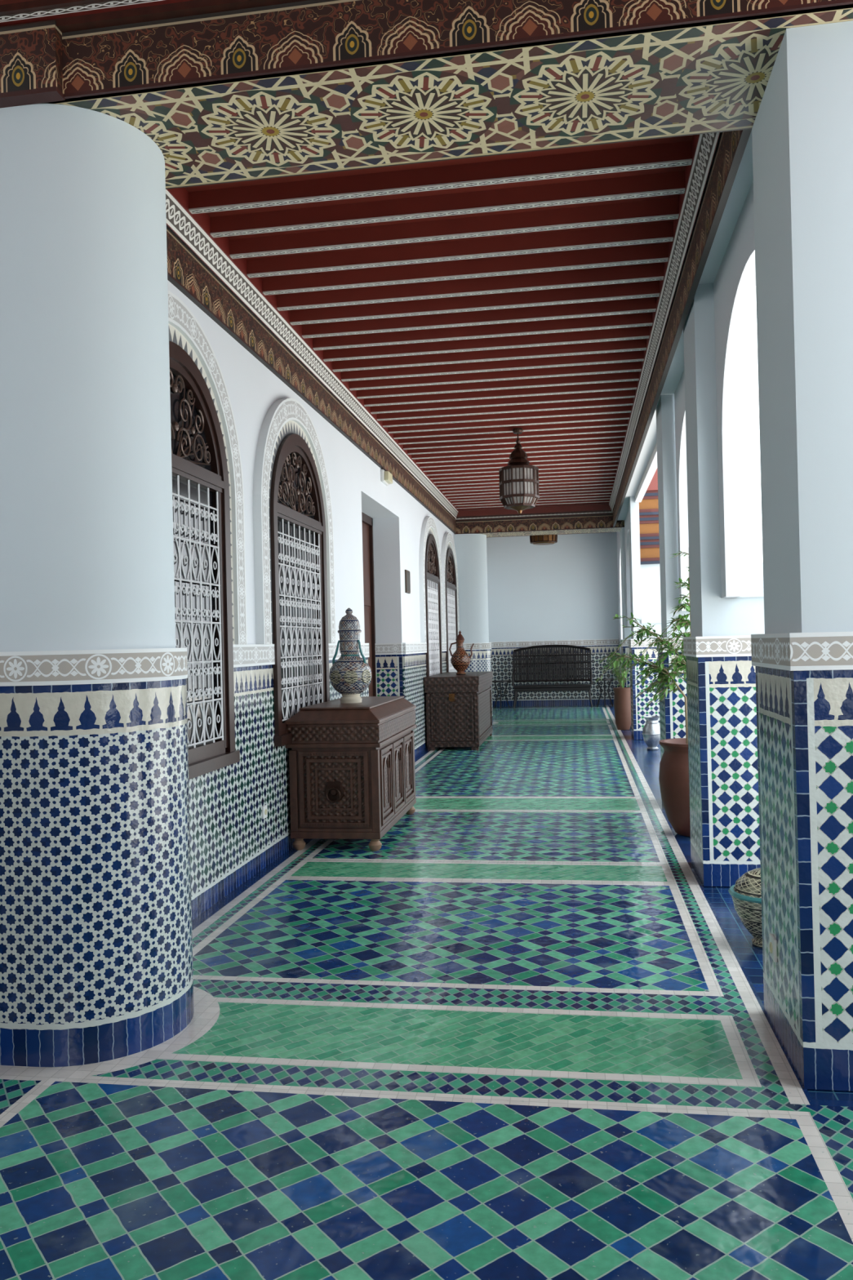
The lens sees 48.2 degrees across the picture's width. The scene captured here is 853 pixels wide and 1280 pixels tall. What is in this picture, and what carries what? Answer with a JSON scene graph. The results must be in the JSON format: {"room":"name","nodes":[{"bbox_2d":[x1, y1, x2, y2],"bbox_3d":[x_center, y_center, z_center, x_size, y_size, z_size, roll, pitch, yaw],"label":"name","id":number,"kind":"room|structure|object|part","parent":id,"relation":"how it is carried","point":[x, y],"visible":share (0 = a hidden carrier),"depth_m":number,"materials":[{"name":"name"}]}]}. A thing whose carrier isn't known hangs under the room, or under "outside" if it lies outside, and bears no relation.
{"room":"covered courtyard gallery","nodes":[
{"label":"covered courtyard gallery","id":0,"kind":"room"},
{"bbox_2d":[166,225,454,920],"bbox_3d":[-0.911,-0.506,9.759,0.545,4.150,26.200,-1,0,9],"label":"wall","id":1,"kind":"structure","parent":0,"point":[231,842],"depth_m":6.78,"materials":[{"name":"white paint"}]},
{"bbox_2d":[167,289,247,779],"bbox_3d":[-1.350,-0.562,5.223,0.085,2.639,1.978,-1,0,9],"label":"window","id":2,"kind":"structure","parent":1,"relation":"in","point":[208,495],"depth_m":5.61,"materials":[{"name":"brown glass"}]},
{"bbox_3d":[-1.382,-0.414,5.227,0.001,2.224,1.267,-1,0,9],"label":"pane","id":3,"kind":"part","parent":2,"relation":"part of","materials":[{"name":"clear glass"}]},
{"bbox_2d":[172,475,223,747],"bbox_3d":[-1.345,-0.143,5.221,0.017,1.540,1.171,-1,0,9],"label":"iron grille","id":4,"kind":"object","parent":2,"relation":"attached to","point":[196,500],"depth_m":5.51,"materials":[{"name":"white metal"}]},
{"bbox_2d":[262,804,267,818],"bbox_3d":[-1.107,1.178,6.529,0.016,0.084,0.084,-1,0,9],"label":"power socket","id":5,"kind":"object","parent":1,"relation":"attached to","point":[264,811],"visible":1,"depth_m":6.51,"materials":[{"name":"white plastic"}]},
{"bbox_2d":[253,398,336,746],"bbox_3d":[-0.991,-0.560,7.514,0.085,2.639,1.978,-1,0,9],"label":"window","id":6,"kind":"structure","parent":1,"relation":"in","point":[295,606],"depth_m":7.34,"materials":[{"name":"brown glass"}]},
{"bbox_3d":[-1.023,-0.411,7.519,0.001,2.224,1.267,-1,0,9],"label":"pane","id":7,"kind":"part","parent":6,"relation":"part of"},
{"bbox_3d":[-0.988,-0.425,7.514,0.085,2.370,1.469,-1,0,9],"label":"frame","id":8,"kind":"part","parent":6,"relation":"part of","materials":[{"name":"brown wood"}]},
{"bbox_2d":[277,519,323,720],"bbox_3d":[-0.986,-0.140,7.513,0.017,1.540,1.171,-1,0,9],"label":"iron grille","id":9,"kind":"object","parent":6,"relation":"attached to","point":[300,543],"depth_m":7.51,"materials":[{"name":"white metal"}]},
{"bbox_2d":[166,226,456,533],"bbox_3d":[-0.598,-2.103,10.957,0.200,0.260,13.540,-1,0,9],"label":"trim","id":10,"kind":"structure","parent":1,"relation":"attached to","point":[186,272],"depth_m":7.00,"materials":[{"name":"paint"}]},
{"bbox_2d":[165,187,458,519],"bbox_3d":[-0.470,-2.381,10.937,0.057,0.290,13.540,-1,0,9],"label":"trim","id":11,"kind":"structure","parent":1,"relation":"attached to","point":[193,229],"depth_m":6.78,"materials":[{"name":"paint"}]},
{"bbox_2d":[361,511,376,696],"bbox_3d":[-0.853,0.014,11.040,0.100,3.120,2.150,-1,0,9],"label":"door","id":12,"kind":"structure","parent":1,"relation":"in","point":[366,521],"depth_m":11.95,"materials":[{"name":"brown wood"}]},
{"bbox_2d":[380,469,392,485],"bbox_3d":[-0.461,-1.896,11.107,0.085,0.140,0.320,-1,0,9],"label":"emergency light","id":13,"kind":"object","parent":1,"relation":"attached to","point":[386,477],"visible":1,"depth_m":10.98,"materials":[{"name":"white plastic"}]},
{"bbox_2d":[384,471,392,484],"bbox_3d":[-0.444,-1.896,11.105,0.050,0.110,0.276,-1,0,9],"label":"diffuser","id":14,"kind":"object","parent":13,"relation":"attached to","point":[388,476],"depth_m":11.03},
{"bbox_2d":[404,569,410,593],"bbox_3d":[-0.247,-0.764,12.490,0.024,0.300,0.280,-1,0,9],"label":"wall plaque","id":15,"kind":"object","parent":1,"relation":"attached to","point":[407,582],"visible":1,"depth_m":12.44,"materials":[{"name":"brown metal"}]},
{"bbox_2d":[418,515,444,676],"bbox_3d":[0.097,-0.552,14.460,0.085,2.639,1.978,-1,0,9],"label":"window","id":16,"kind":"structure","parent":1,"relation":"in","point":[430,574],"depth_m":14.31,"materials":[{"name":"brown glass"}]},
{"bbox_3d":[0.065,-0.403,14.465,0.001,2.224,1.267,-1,0,9],"label":"pane","id":17,"kind":"part","parent":16,"relation":"part of","materials":[{"name":"clear glass"}]},
{"bbox_2d":[426,579,439,675],"bbox_3d":[0.102,-0.132,14.459,0.017,1.540,1.171,-1,0,9],"label":"iron grille","id":18,"kind":"object","parent":16,"relation":"attached to","point":[433,585],"depth_m":14.57,"materials":[{"name":"white metal"}]},
{"bbox_3d":[0.100,-0.417,14.459,0.085,2.370,1.469,-1,0,9],"label":"frame","id":19,"kind":"part","parent":16,"relation":"part of","materials":[{"name":"brown wood"}]},
{"bbox_2d":[440,532,459,671],"bbox_3d":[0.430,-0.549,16.584,0.085,2.639,1.978,-1,0,9],"label":"window","id":20,"kind":"structure","parent":1,"relation":"in","point":[448,556],"depth_m":16.46,"materials":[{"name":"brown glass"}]},
{"bbox_3d":[0.397,-0.401,16.589,0.001,2.224,1.267,-1,0,9],"label":"pane","id":21,"kind":"part","parent":20,"relation":"part of","materials":[{"name":"clear glass"}]},
{"bbox_3d":[0.433,-0.415,16.583,0.085,2.370,1.469,-1,0,9],"label":"frame","id":22,"kind":"part","parent":20,"relation":"part of","materials":[{"name":"brown wood"}]},
{"bbox_2d":[447,587,457,671],"bbox_3d":[0.434,-0.130,16.583,0.017,1.540,1.171,-1,0,9],"label":"iron grille","id":23,"kind":"object","parent":20,"relation":"attached to","point":[451,592],"depth_m":16.68,"materials":[{"name":"white metal"}]},
{"bbox_2d":[0,705,852,1279],"bbox_3d":[0.979,1.573,9.461,4.470,0.100,26.200,-1,0,9],"label":"floor","id":24,"kind":"structure","parent":0,"point":[519,1034],"depth_m":3.24,"materials":[{"name":"tile"}]},
{"bbox_2d":[0,103,194,1066],"bbox_3d":[-1.293,-0.215,3.847,0.603,3.529,0.810,-1,0,9],"label":"engaged column","id":25,"kind":"structure","parent":24,"relation":"on","point":[96,940],"depth_m":3.52,"materials":[{"name":"white paint"}]},
{"bbox_2d":[0,0,852,189],"bbox_3d":[0.153,-2.304,3.567,3.690,0.585,0.830,-1,0,9],"label":"beam","id":26,"kind":"structure","parent":25,"relation":"on","point":[227,91],"depth_m":3.44,"materials":[{"name":"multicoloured wood"}]},
{"bbox_3d":[0.097,-2.382,3.221,3.690,0.110,0.130,-1,0,9],"label":"red moulding","id":27,"kind":"part","parent":26,"relation":"part of","materials":[{"name":"paint"}]},
{"bbox_3d":[0.101,-2.290,3.231,3.690,0.075,0.110,-1,0,9],"label":"moulding","id":28,"kind":"part","parent":26,"relation":"part of","materials":[{"name":"brown paint"}]},
{"bbox_2d":[284,696,416,851],"bbox_3d":[-0.560,1.026,7.764,0.714,1.050,1.626,-1,0,9],"label":"chest","id":29,"kind":"object","parent":24,"relation":"on","point":[352,771],"visible":1,"depth_m":7.01,"materials":[{"name":"brown wood"}]},
{"bbox_3d":[-0.681,1.116,6.980,0.150,0.152,0.040,-1,0,9],"label":"ring handle","id":30,"kind":"part","parent":29,"relation":"part of","materials":[{"name":"brown metal"}]},
{"bbox_3d":[-0.677,1.095,7.005,0.478,0.490,0.009,-1,0,9],"label":"carved panel","id":31,"kind":"part","parent":29,"relation":"part of","materials":[{"name":"brown wood"}]},
{"bbox_2d":[328,608,372,702],"bbox_3d":[-0.612,0.122,7.634,0.347,0.760,0.350,-1,0,9],"label":"vase","id":32,"kind":"object","parent":29,"relation":"on","point":[350,675],"visible":1,"depth_m":7.56,"materials":[{"name":"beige ceramic"}]},
{"bbox_3d":[-0.724,0.099,7.617,0.067,0.195,0.034,-1,0,9],"label":"handle","id":33,"kind":"part","parent":32,"relation":"part of","materials":[{"name":"teal ceramic"}]},
{"bbox_3d":[-0.620,-0.158,7.638,0.192,0.200,0.192,-1,0,9],"label":"lid","id":34,"kind":"part","parent":32,"relation":"part of","materials":[{"name":"multicoloured ceramic"}]},
{"bbox_3d":[-0.516,0.094,7.584,0.067,0.195,0.034,-1,0,9],"label":"handle","id":35,"kind":"part","parent":32,"relation":"part of","materials":[{"name":"teal ceramic"}]},
{"bbox_3d":[-0.568,0.646,7.771,0.714,0.290,1.616,-1,0,9],"label":"lid","id":36,"kind":"part","parent":29,"relation":"part of","materials":[{"name":"brown wood"}]},
{"bbox_3d":[-0.557,1.136,7.769,0.678,0.650,1.580,-1,0,9],"label":"rail","id":37,"kind":"part","parent":29,"relation":"part of","materials":[{"name":"brown wood"}]},
{"bbox_3d":[-0.525,1.095,7.702,0.604,0.550,1.482,-1,0,9],"label":"panel moulding","id":38,"kind":"part","parent":29,"relation":"part of","materials":[{"name":"brown wood"}]},
{"bbox_3d":[-0.239,1.089,7.719,0.009,0.490,1.380,-1,0,9],"label":"carved panel","id":39,"kind":"part","parent":29,"relation":"part of","materials":[{"name":"brown wood"}]},
{"bbox_2d":[423,671,493,751],"bbox_3d":[0.531,1.038,14.491,0.785,1.040,2.240,-1,0,9],"label":"chest","id":40,"kind":"object","parent":24,"relation":"on","point":[459,708],"visible":1,"depth_m":13.43,"materials":[{"name":"brown wood"}]},
{"bbox_3d":[0.355,0.814,13.406,0.080,0.115,0.039,-1,0,9],"label":"lock plate","id":41,"kind":"part","parent":40,"relation":"part of","materials":[{"name":"gold metal"}]},
{"bbox_3d":[0.521,0.628,14.493,0.785,0.220,2.240,-1,0,9],"label":"lid","id":42,"kind":"part","parent":40,"relation":"part of","materials":[{"name":"brown wood"}]},
{"bbox_3d":[0.561,1.097,14.451,0.675,0.640,2.130,-1,0,9],"label":"panel moulding","id":43,"kind":"part","parent":40,"relation":"part of","materials":[{"name":"brown wood"}]},
{"bbox_2d":[448,630,474,675],"bbox_3d":[0.506,0.187,14.193,0.300,0.660,0.300,-1,0,-36],"label":"ewer","id":44,"kind":"object","parent":40,"relation":"on","point":[460,660],"visible":1,"depth_m":14.12,"materials":[{"name":"brown ceramic"}]},
{"bbox_3d":[0.397,0.136,14.210,0.125,0.215,0.024,-1,0,9],"label":"handle","id":45,"kind":"part","parent":44,"relation":"part of","materials":[{"name":"red metal"}]},
{"bbox_3d":[0.500,-0.073,14.194,0.136,0.140,0.136,-1,0,9],"label":"lid","id":46,"kind":"part","parent":44,"relation":"part of","materials":[{"name":"red metal"}]},
{"bbox_3d":[0.666,0.166,14.167,0.091,0.233,0.032,-1,0,9],"label":"spout","id":47,"kind":"part","parent":44,"relation":"part of","materials":[{"name":"brown ceramic"}]},
{"bbox_2d":[454,533,493,723],"bbox_3d":[0.913,-0.199,17.925,0.603,3.529,0.810,-1,0,9],"label":"engaged column","id":48,"kind":"structure","parent":24,"relation":"on","point":[470,548],"depth_m":17.60,"materials":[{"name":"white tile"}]},
{"bbox_2d":[455,503,624,537],"bbox_3d":[2.101,-2.285,17.686,3.170,0.580,0.810,-1,0,9],"label":"beam","id":49,"kind":"structure","parent":48,"relation":"on","point":[585,518],"depth_m":17.39,"materials":[{"name":"brown wood"}]},
{"bbox_3d":[2.051,-2.267,17.359,3.170,0.075,0.110,-1,0,9],"label":"moulding","id":50,"kind":"part","parent":49,"relation":"part of","materials":[{"name":"brown paint"}]},
{"bbox_3d":[2.047,-2.360,17.350,3.170,0.110,0.130,-1,0,9],"label":"red moulding","id":51,"kind":"part","parent":49,"relation":"part of","materials":[{"name":"paint"}]},
{"bbox_2d":[492,680,511,708],"bbox_3d":[1.718,1.250,21.896,0.460,0.639,0.460,-1,0,9],"label":"side table","id":52,"kind":"object","parent":24,"relation":"on","point":[498,681],"visible":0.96,"depth_m":21.93,"materials":[{"name":"black metal"}]},
{"bbox_3d":[1.612,1.269,21.987,0.144,0.608,0.028,-2,0,40],"label":"leg","id":53,"kind":"part","parent":52,"relation":"part of","materials":[{"name":"black metal"}]},
{"bbox_3d":[1.694,1.266,21.759,0.028,0.608,0.144,-1,0,10],"label":"leg","id":54,"kind":"part","parent":52,"relation":"part of","materials":[{"name":"black metal"}]},
{"bbox_3d":[1.850,1.263,21.944,0.144,0.608,0.028,-1,0,-20],"label":"leg","id":55,"kind":"part","parent":52,"relation":"part of","materials":[{"name":"black metal"}]},
{"bbox_2d":[511,644,592,708],"bbox_3d":[2.872,0.826,21.765,1.810,1.431,0.547,-1,0,9],"label":"bench","id":56,"kind":"object","parent":24,"relation":"on","point":[581,664],"visible":1,"depth_m":21.95,"materials":[{"name":"black wood"}]},
{"bbox_3d":[1.998,0.864,21.843,0.062,0.359,0.430,-1,0,12],"label":"armrest","id":57,"kind":"part","parent":56,"relation":"part of","materials":[{"name":"black metal"}]},
{"bbox_3d":[2.016,1.318,21.689,0.109,0.486,0.059,-1,0,-14],"label":"leg","id":58,"kind":"part","parent":56,"relation":"part of","materials":[{"name":"black metal"}]},
{"bbox_3d":[2.895,0.535,21.956,1.784,0.850,0.163,-1,0,9],"label":"backrest","id":59,"kind":"part","parent":56,"relation":"part of","materials":[{"name":"black metal"}]},
{"bbox_3d":[2.879,1.093,21.765,1.760,0.130,0.500,-1,0,9],"label":"seat","id":60,"kind":"part","parent":56,"relation":"part of","materials":[{"name":"black metal"}]},
{"bbox_3d":[3.686,1.278,21.427,0.109,0.486,0.059,-2,0,31],"label":"leg","id":61,"kind":"part","parent":56,"relation":"part of","materials":[{"name":"black metal"}]},
{"bbox_3d":[3.729,0.821,21.572,0.062,0.359,0.430,-1,0,6],"label":"armrest","id":62,"kind":"part","parent":56,"relation":"part of","materials":[{"name":"black metal"}]},
{"bbox_2d":[594,678,614,707],"bbox_3d":[4.030,1.194,21.535,0.460,0.639,0.460,-1,0,9],"label":"side table","id":63,"kind":"object","parent":24,"relation":"on","point":[600,679],"visible":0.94,"depth_m":21.52,"materials":[{"name":"black metal"}]},
{"bbox_3d":[3.923,1.212,21.625,0.144,0.608,0.028,-2,0,40],"label":"leg","id":64,"kind":"part","parent":63,"relation":"part of","materials":[{"name":"black metal"}]},
{"bbox_3d":[4.005,1.209,21.397,0.028,0.608,0.144,-1,0,10],"label":"leg","id":65,"kind":"part","parent":63,"relation":"part of","materials":[{"name":"black metal"}]},
{"bbox_3d":[4.161,1.206,21.582,0.144,0.608,0.028,-1,0,-20],"label":"leg","id":66,"kind":"part","parent":63,"relation":"part of","materials":[{"name":"black metal"}]},
{"bbox_2d":[184,134,693,510],"bbox_3d":[1.022,-2.547,10.704,3.370,0.252,13.540,-1,0,9],"label":"ceiling","id":67,"kind":"structure","parent":0,"point":[467,303],"depth_m":6.67,"materials":[{"name":"red paint"}]},
{"bbox_2d":[498,427,539,514],"bbox_3d":[1.063,-1.941,10.970,0.461,0.982,0.439,-1,0,9],"label":"hanging lantern","id":68,"kind":"object","parent":67,"relation":"hanging from","point":[519,482],"visible":1,"depth_m":10.83,"materials":[{"name":"brown metal"}]},
{"bbox_3d":[1.053,-2.372,10.972,0.120,0.120,0.120,-1,0,9],"label":"chain","id":69,"kind":"part","parent":68,"relation":"part of","materials":[{"name":"brown metal"}]},
{"bbox_3d":[1.068,-1.749,10.969,0.461,0.449,0.439,-1,0,9],"label":"frame","id":70,"kind":"part","parent":68,"relation":"part of","materials":[{"name":"brown metal"}]},
{"bbox_3d":[1.068,-1.744,10.969,0.405,0.431,0.385,-1,0,9],"label":"glass","id":71,"kind":"part","parent":68,"relation":"part of","materials":[{"name":"white glass"}]},
{"bbox_2d":[486,532,607,537],"bbox_3d":[2.518,-2.562,20.257,3.370,0.200,4.400,-1,0,9],"label":"ceiling","id":72,"kind":"structure","parent":0,"point":[597,532],"depth_m":22.24,"materials":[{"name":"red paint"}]},
{"bbox_2d":[529,534,557,545],"bbox_3d":[2.490,-2.249,20.261,0.590,0.435,0.590,-1,0,9],"label":"lantern","id":73,"kind":"object","parent":72,"relation":"hanging from","point":[540,540],"visible":0.7,"depth_m":20.05,"materials":[{"name":"brown metal"}]},
{"bbox_2d":[486,532,620,706],"bbox_3d":[3.650,-0.578,22.327,5.670,4.200,0.355,-1,0,9],"label":"wall","id":74,"kind":"structure","parent":0,"point":[564,592],"depth_m":22.30,"materials":[{"name":"paint"}]},
{"bbox_2d":[614,131,755,676],"bbox_3d":[2.918,-0.551,12.938,0.399,4.090,18.538,-1,0,10],"label":"wall","id":75,"kind":"structure","parent":0,"point":[730,265],"depth_m":5.59,"materials":[{"name":"white paint"}]},
{"bbox_2d":[608,132,719,511],"bbox_3d":[2.273,-2.449,10.508,0.057,0.290,13.540,-1,0,9],"label":"trim","id":76,"kind":"structure","parent":75,"relation":"attached to","point":[704,145],"depth_m":6.08,"materials":[{"name":"paint"}]},
{"bbox_2d":[613,128,751,527],"bbox_3d":[2.333,-2.175,10.498,0.035,0.260,13.540,-1,0,9],"label":"trim","id":77,"kind":"structure","parent":75,"relation":"attached to","point":[732,144],"depth_m":5.51,"materials":[{"name":"paint"}]},
{"bbox_2d":[608,705,852,1101],"bbox_3d":[3.231,1.537,12.570,0.980,0.096,19.360,-1,0,9],"label":"floor","id":78,"kind":"structure","parent":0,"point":[751,957],"depth_m":5.17,"materials":[{"name":"blue tile"}]},
{"bbox_2d":[609,652,631,729],"bbox_3d":[3.300,0.835,15.978,0.520,1.330,0.555,-1,0,9],"label":"terracotta planter","id":79,"kind":"object","parent":78,"relation":"on","point":[622,696],"visible":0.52,"depth_m":15.87,"materials":[{"name":"brown ceramic"}]},
{"bbox_3d":[3.280,0.516,15.980,0.399,0.692,0.424,-1,0,9],"label":"stem","id":80,"kind":"part","parent":79,"relation":"part of","materials":[{"name":"green plant"}]},
{"bbox_3d":[3.300,1.150,15.980,0.310,0.700,0.310,-1,0,9],"label":"pot","id":81,"kind":"part","parent":79,"relation":"part of","materials":[{"name":"brown ceramic"}]},
{"bbox_2d":[620,527,631,687],"bbox_3d":[3.941,-0.273,17.451,0.744,3.529,0.764,-1,0,9],"label":"tiled pillar","id":82,"kind":"structure","parent":78,"relation":"on","point":[626,631],"depth_m":17.15,"materials":[{"name":"white paint"}]},
{"bbox_2d":[595,551,691,836],"bbox_3d":[1.803,0.393,7.365,1.011,2.200,0.527,-1,0,9],"label":"potted tree","id":83,"kind":"object","parent":78,"relation":"on","point":[673,777],"visible":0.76,"depth_m":7.28,"materials":[{"name":"green plant"}]},
{"bbox_3d":[1.793,0.064,7.348,0.950,1.541,0.397,-1,0,9],"label":"stem","id":84,"kind":"part","parent":83,"relation":"part of","materials":[{"name":"green plant"}]},
{"bbox_3d":[2.045,1.132,7.320,0.500,0.710,0.500,-1,0,9],"label":"pot","id":85,"kind":"part","parent":83,"relation":"part of","materials":[{"name":"ceramic"}]},
{"bbox_2d":[627,496,662,739],"bbox_3d":[3.477,-0.342,14.563,0.744,3.660,0.674,-1,0,9],"label":"tiled pillar","id":86,"kind":"structure","parent":78,"relation":"on","point":[639,710],"depth_m":14.29,"materials":[{"name":"white paint"}]},
{"bbox_3d":[3.546,-0.358,14.552,0.560,0.210,0.650,-1,0,9],"label":"sill moulding","id":87,"kind":"part","parent":86,"relation":"part of","materials":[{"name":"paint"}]},
{"bbox_2d":[642,715,660,750],"bbox_3d":[3.076,1.270,12.979,0.272,0.450,0.272,-1,0,9],"label":"urn","id":88,"kind":"object","parent":78,"relation":"on","point":[651,729],"visible":0.93,"depth_m":12.90,"materials":[{"name":"metal"}]},
{"bbox_2d":[656,394,690,758],"bbox_3d":[2.481,-0.347,8.620,0.744,3.660,0.624,-1,0,9],"label":"tiled pillar","id":89,"kind":"structure","parent":78,"relation":"on","point":[672,708],"depth_m":8.40,"materials":[{"name":"white paint"}]},
{"bbox_2d":[683,283,764,886],"bbox_3d":[2.040,-0.349,6.032,0.744,3.660,0.674,-1,0,9],"label":"tiled pillar","id":90,"kind":"structure","parent":78,"relation":"on","point":[721,674],"depth_m":5.76,"materials":[{"name":"blue tile"}]},
{"bbox_3d":[2.109,-0.366,6.022,0.560,0.210,0.650,-1,0,9],"label":"sill moulding","id":91,"kind":"part","parent":90,"relation":"part of","materials":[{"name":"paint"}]},
{"bbox_2d":[728,867,762,948],"bbox_3d":[1.660,1.283,4.648,0.356,0.410,0.356,-1,0,9],"label":"tureen","id":92,"kind":"object","parent":78,"relation":"on","point":[746,893],"visible":0.41,"depth_m":4.58,"materials":[{"name":"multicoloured ceramic"}]},
{"bbox_3d":[1.657,1.153,4.648,0.310,0.150,0.310,-1,0,9],"label":"lid","id":93,"kind":"part","parent":92,"relation":"part of","materials":[{"name":"green ceramic"}]},
{"bbox_2d":[751,20,852,1091],"bbox_3d":[1.657,-0.287,3.435,0.824,3.529,0.704,-1,0,9],"label":"tiled pillar","id":94,"kind":"structure","parent":78,"relation":"on","point":[802,128],"depth_m":3.17,"materials":[{"name":"white paint"}]},
{"bbox_2d":[768,933,777,962],"bbox_3d":[1.302,1.157,3.580,0.016,0.084,0.084,-1,0,9],"label":"power socket","id":95,"kind":"object","parent":94,"relation":"attached to","point":[773,942],"visible":1,"depth_m":3.55,"materials":[{"name":"white plastic"}]},
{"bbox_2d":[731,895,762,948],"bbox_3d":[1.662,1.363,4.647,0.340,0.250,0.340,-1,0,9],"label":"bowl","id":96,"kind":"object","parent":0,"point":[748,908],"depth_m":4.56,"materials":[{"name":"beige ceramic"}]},
{"bbox_3d":[9.957,1.381,12.609,12.300,0.090,40.000,-1,0,9],"label":"courtyard","id":97,"kind":"object","parent":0,"visible":0},
{"bbox_2d":[639,468,661,609],"bbox_3d":[4.261,-0.892,16.293,1.480,4.760,0.790,-1,0,9],"label":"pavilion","id":98,"kind":"object","parent":97,"relation":"on","point":[649,505],"visible":0.02,"depth_m":16.05,"materials":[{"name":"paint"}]},
{"bbox_3d":[4.136,-2.337,16.317,1.264,0.365,0.724,-1,0,9],"label":"red moulding","id":99,"kind":"part","parent":98,"relation":"part of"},
{"bbox_3d":[4.148,-2.295,16.320,1.244,0.170,0.674,-1,0,9],"label":"panel","id":100,"kind":"part","parent":98,"relation":"part of","materials":[{"name":"fabric"}]},
{"bbox_3d":[4.165,-1.885,16.323,1.232,0.170,0.662,-1,0,9],"label":"panel","id":101,"kind":"part","parent":98,"relation":"part of","materials":[{"name":"fabric"}]},
{"bbox_3d":[4.141,-2.295,16.306,1.294,0.370,0.744,-1,0,9],"label":"blue moulding","id":102,"kind":"part","parent":98,"relation":"part of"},
{"bbox_3d":[4.153,-1.927,16.320,1.252,0.365,0.712,-1,0,9],"label":"red moulding","id":103,"kind":"part","parent":98,"relation":"part of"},
{"bbox_3d":[4.157,-1.885,16.309,1.282,0.370,0.732,-1,0,9],"label":"blue moulding","id":104,"kind":"part","parent":98,"relation":"part of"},
{"bbox_3d":[4.170,-1.518,16.323,1.240,0.365,0.700,-1,0,9],"label":"red moulding","id":105,"kind":"part","parent":98,"relation":"part of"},
{"bbox_3d":[4.181,-1.475,16.326,1.220,0.170,0.650,-1,0,9],"label":"panel","id":106,"kind":"part","parent":98,"relation":"part of","materials":[{"name":"fabric"}]},
{"bbox_3d":[4.174,-1.475,16.312,1.270,0.370,0.720,-1,0,9],"label":"blue moulding","id":107,"kind":"part","parent":98,"relation":"part of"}
]}

